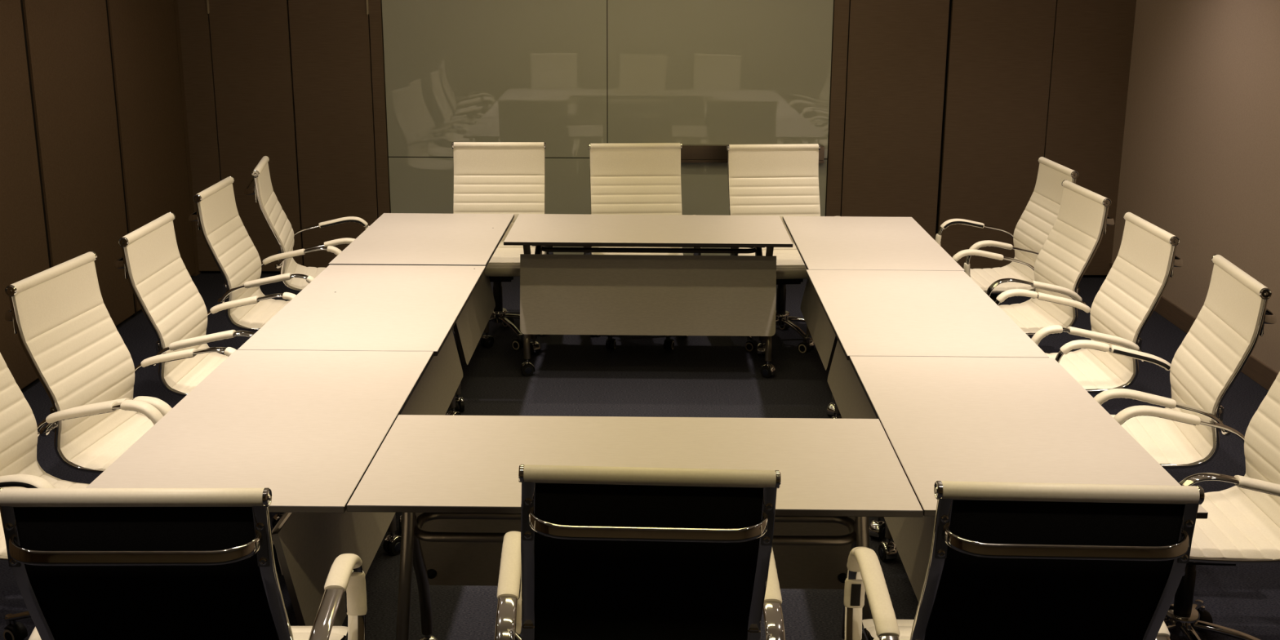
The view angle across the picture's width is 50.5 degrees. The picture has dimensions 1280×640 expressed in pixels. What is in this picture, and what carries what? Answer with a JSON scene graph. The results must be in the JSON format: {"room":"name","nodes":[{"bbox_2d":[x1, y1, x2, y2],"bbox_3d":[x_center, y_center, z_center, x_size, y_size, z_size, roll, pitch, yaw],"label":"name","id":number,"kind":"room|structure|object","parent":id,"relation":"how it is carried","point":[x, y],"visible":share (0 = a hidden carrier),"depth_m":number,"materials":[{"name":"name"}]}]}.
{"room":"conference room","nodes":[
{"label":"conference room","id":0,"kind":"room"},
{"bbox_2d":[0,0,201,390],"bbox_3d":[-3.074,-0.297,3.687,0.100,2.750,11.200,0,15,1],"label":"wall","id":1,"kind":"structure","parent":0,"point":[95,145],"depth_m":7.30,"materials":[{"name":"brown wood"}]},
{"bbox_2d":[0,272,1279,639],"bbox_3d":[0.037,1.086,4.010,7.200,0.060,11.600,0,15,1],"label":"floor","id":2,"kind":"structure","parent":0,"point":[573,375],"depth_m":6.58,"materials":[{"name":"blue carpet"}]},
{"bbox_2d":[0,352,163,639],"bbox_3d":[-1.766,0.503,3.986,0.682,1.062,0.648,2,15,8],"label":"office chair","id":3,"kind":"object","parent":2,"relation":"on","point":[20,468],"visible":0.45,"depth_m":4.16,"materials":[{"name":"white leather"}]},
{"bbox_2d":[4,251,236,473],"bbox_3d":[-1.684,0.343,4.611,0.682,1.054,0.643,2,15,5],"label":"office chair","id":4,"kind":"object","parent":2,"relation":"on","point":[63,324],"visible":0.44,"depth_m":4.53,"materials":[{"name":"white leather"}]},
{"bbox_2d":[0,488,367,639],"bbox_3d":[-0.978,0.762,3.030,0.644,1.057,0.710,0,15,0],"label":"office chair","id":5,"kind":"object","parent":2,"relation":"on","point":[85,563],"visible":1,"depth_m":2.68,"materials":[{"name":"white leather"}]},
{"bbox_2d":[114,212,296,396],"bbox_3d":[-1.626,0.140,5.381,0.707,1.054,0.644,0,15,0],"label":"office chair","id":6,"kind":"object","parent":2,"relation":"on","point":[157,274],"visible":0.48,"depth_m":5.26,"materials":[{"name":"white leather"}]},
{"bbox_2d":[85,350,433,626],"bbox_3d":[-1.079,0.635,4.158,0.694,0.725,1.398,0,15,1],"label":"folding table","id":7,"kind":"object","parent":2,"relation":"on","point":[306,427],"visible":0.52,"depth_m":3.91,"materials":[{"name":"beige laminate"}]},
{"bbox_2d":[188,176,341,331],"bbox_3d":[-1.667,-0.104,6.304,0.686,1.054,0.644,0,15,-1],"label":"office chair","id":8,"kind":"object","parent":2,"relation":"on","point":[223,230],"visible":0.5,"depth_m":6.18,"materials":[{"name":"white leather"}]},
{"bbox_2d":[244,155,368,292],"bbox_3d":[-1.649,-0.295,7.028,0.692,1.054,0.645,-2,15,-9],"label":"office chair","id":9,"kind":"object","parent":2,"relation":"on","point":[270,207],"visible":0.48,"depth_m":6.85,"materials":[{"name":"white leather"}]},
{"bbox_2d":[237,264,485,533],"bbox_3d":[-1.052,0.281,5.501,0.702,0.726,1.378,0,15,1],"label":"folding table","id":10,"kind":"object","parent":2,"relation":"on","point":[345,307],"visible":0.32,"depth_m":5.34,"materials":[{"name":"beige laminate"}]},
{"bbox_2d":[328,213,514,411],"bbox_3d":[-1.042,-0.063,6.802,0.708,0.726,1.273,0,15,1],"label":"folding table","id":11,"kind":"object","parent":2,"relation":"on","point":[393,238],"visible":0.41,"depth_m":6.63,"materials":[{"name":"beige laminate"}]},
{"bbox_2d":[451,142,553,350],"bbox_3d":[-0.792,-0.427,7.544,0.644,1.054,0.682,0,15,-2],"label":"office chair","id":12,"kind":"object","parent":2,"relation":"on","point":[490,177],"visible":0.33,"depth_m":7.67,"materials":[{"name":"white leather"}]},
{"bbox_2d":[346,414,923,639],"bbox_3d":[-0.011,0.730,3.818,1.441,0.725,0.704,0,15,1],"label":"folding table","id":13,"kind":"object","parent":2,"relation":"on","point":[453,480],"visible":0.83,"depth_m":3.77,"materials":[{"name":"beige laminate"}]},
{"bbox_2d":[494,464,785,639],"bbox_3d":[-0.003,0.736,3.136,0.648,1.062,0.682,0,15,-2],"label":"office chair","id":14,"kind":"object","parent":2,"relation":"on","point":[598,553],"visible":1,"depth_m":2.82,"materials":[{"name":"white leather"}]},
{"bbox_2d":[583,142,701,350],"bbox_3d":[-0.006,-0.421,7.535,0.644,1.054,0.682,-1,15,-5],"label":"office chair","id":15,"kind":"object","parent":2,"relation":"on","point":[626,178],"visible":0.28,"depth_m":7.66,"materials":[{"name":"white leather"}]},
{"bbox_2d":[503,213,792,377],"bbox_3d":[0.042,-0.121,7.045,1.406,0.725,0.758,0,15,1],"label":"folding table","id":16,"kind":"object","parent":2,"relation":"on","point":[624,295],"visible":1,"depth_m":6.80,"materials":[{"name":"beige laminate"}]},
{"bbox_2d":[726,143,820,353],"bbox_3d":[0.777,-0.412,7.513,0.645,1.054,0.691,-1,15,-5],"label":"office chair","id":17,"kind":"object","parent":2,"relation":"on","point":[782,180],"visible":0.44,"depth_m":7.64,"materials":[{"name":"white leather"}]},
{"bbox_2d":[782,216,964,417],"bbox_3d":[1.105,-0.040,6.755,0.694,0.725,1.305,0,15,1],"label":"folding table","id":18,"kind":"object","parent":2,"relation":"on","point":[821,242],"visible":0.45,"depth_m":6.58,"materials":[{"name":"beige laminate"}]},
{"bbox_2d":[805,269,1048,539],"bbox_3d":[1.078,0.302,5.457,0.699,0.725,1.360,0,15,1],"label":"folding table","id":19,"kind":"object","parent":2,"relation":"on","point":[869,313],"visible":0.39,"depth_m":5.28,"materials":[{"name":"beige laminate"}]},
{"bbox_2d":[935,156,1078,301],"bbox_3d":[1.869,-0.291,7.074,0.682,1.054,0.643,0,15,-2],"label":"office chair","id":20,"kind":"object","parent":2,"relation":"on","point":[1032,230],"visible":0.53,"depth_m":7.04,"materials":[{"name":"white leather"}]},
{"bbox_2d":[843,480,1204,639],"bbox_3d":[0.824,0.757,3.072,0.648,1.061,0.703,0,15,-2],"label":"office chair","id":21,"kind":"object","parent":2,"relation":"on","point":[1008,561],"visible":1,"depth_m":2.73,"materials":[{"name":"white leather"}]},
{"bbox_2d":[848,355,1208,602],"bbox_3d":[1.069,0.652,4.133,0.706,0.725,1.366,0,15,1],"label":"folding table","id":22,"kind":"object","parent":2,"relation":"on","point":[956,419],"visible":0.49,"depth_m":4.04,"materials":[{"name":"beige laminate"}]},
{"bbox_2d":[952,179,1114,338],"bbox_3d":[1.748,-0.085,6.293,0.700,1.054,0.644,0,15,-3],"label":"office chair","id":23,"kind":"object","parent":2,"relation":"on","point":[1077,233],"visible":0.59,"depth_m":6.20,"materials":[{"name":"white leather"}]},
{"bbox_2d":[995,211,1182,393],"bbox_3d":[1.744,0.127,5.490,0.683,1.054,0.644,0,15,0],"label":"office chair","id":24,"kind":"object","parent":2,"relation":"on","point":[1140,273],"visible":0.65,"depth_m":5.37,"materials":[{"name":"white leather"}]},
{"bbox_2d":[1055,253,1276,468],"bbox_3d":[1.732,0.334,4.706,0.703,1.054,0.644,2,15,6],"label":"office chair","id":25,"kind":"object","parent":2,"relation":"on","point":[1233,314],"visible":0.59,"depth_m":4.57,"materials":[{"name":"white leather"}]},
{"bbox_2d":[1113,371,1279,639],"bbox_3d":[1.707,0.521,3.988,0.690,1.059,0.648,1,15,3],"label":"office chair","id":26,"kind":"object","parent":2,"relation":"on","point":[1242,526],"visible":0.54,"depth_m":4.03,"materials":[{"name":"white leather"}]},
{"bbox_2d":[177,0,1136,276],"bbox_3d":[0.113,-1.638,8.823,6.600,2.750,0.101,0,15,0],"label":"wall","id":27,"kind":"structure","parent":0,"point":[940,111],"depth_m":8.84,"materials":[{"name":"brown wood"}]},
{"bbox_2d":[206,0,303,271],"bbox_3d":[-2.517,-1.539,8.815,0.509,2.500,0.055,0,15,0],"label":"wall panel","id":28,"kind":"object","parent":27,"relation":"in","point":[251,40],"depth_m":8.84,"materials":[{"name":"brown wood"}]},
{"bbox_2d":[288,0,377,267],"bbox_3d":[-1.996,-1.537,8.815,0.514,2.500,0.055,0,15,0],"label":"wall panel","id":29,"kind":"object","parent":27,"relation":"in","point":[331,40],"depth_m":8.86,"materials":[{"name":"brown wood"}]},
{"bbox_2d":[382,0,607,157],"bbox_3d":[-0.933,-2.015,8.695,1.440,1.944,0.012,0,15,0],"label":"glass panel","id":30,"kind":"object","parent":27,"relation":"attached to","point":[455,70],"visible":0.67,"depth_m":8.80,"materials":[{"name":"grey"}]},
{"bbox_2d":[388,157,826,255],"bbox_3d":[-0.214,-0.694,9.042,2.892,0.770,0.012,0,15,0],"label":"glass panel","id":31,"kind":"object","parent":27,"relation":"attached to","point":[416,184],"visible":0.29,"depth_m":8.99,"materials":[{"name":"grey"}]},
{"bbox_2d":[607,0,833,158],"bbox_3d":[0.515,-2.008,8.694,1.446,1.944,0.012,0,15,0],"label":"glass panel","id":32,"kind":"object","parent":27,"relation":"attached to","point":[686,72],"visible":0.78,"depth_m":8.79,"materials":[{"name":"grey"}]},
{"bbox_2d":[680,144,824,163],"bbox_3d":[0.610,-1.090,8.891,1.190,0.110,0.068,0,15,0],"label":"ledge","id":33,"kind":"object","parent":32,"relation":"attached to","point":[689,153],"visible":0.4,"depth_m":8.87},
{"bbox_2d":[1111,0,1279,373],"bbox_3d":[3.150,-0.249,3.616,0.100,2.750,11.200,0,15,1],"label":"wall","id":34,"kind":"structure","parent":0,"point":[1200,162],"depth_m":7.53,"materials":[{"name":"brown paint"}]},
{"bbox_2d":[1108,262,1278,391],"bbox_3d":[3.087,1.027,3.953,0.014,0.110,10.700,0,15,1],"label":"baseboard","id":35,"kind":"structure","parent":34,"relation":"attached to","point":[1255,369],"depth_m":7.70,"materials":[{"name":"brown wood"}]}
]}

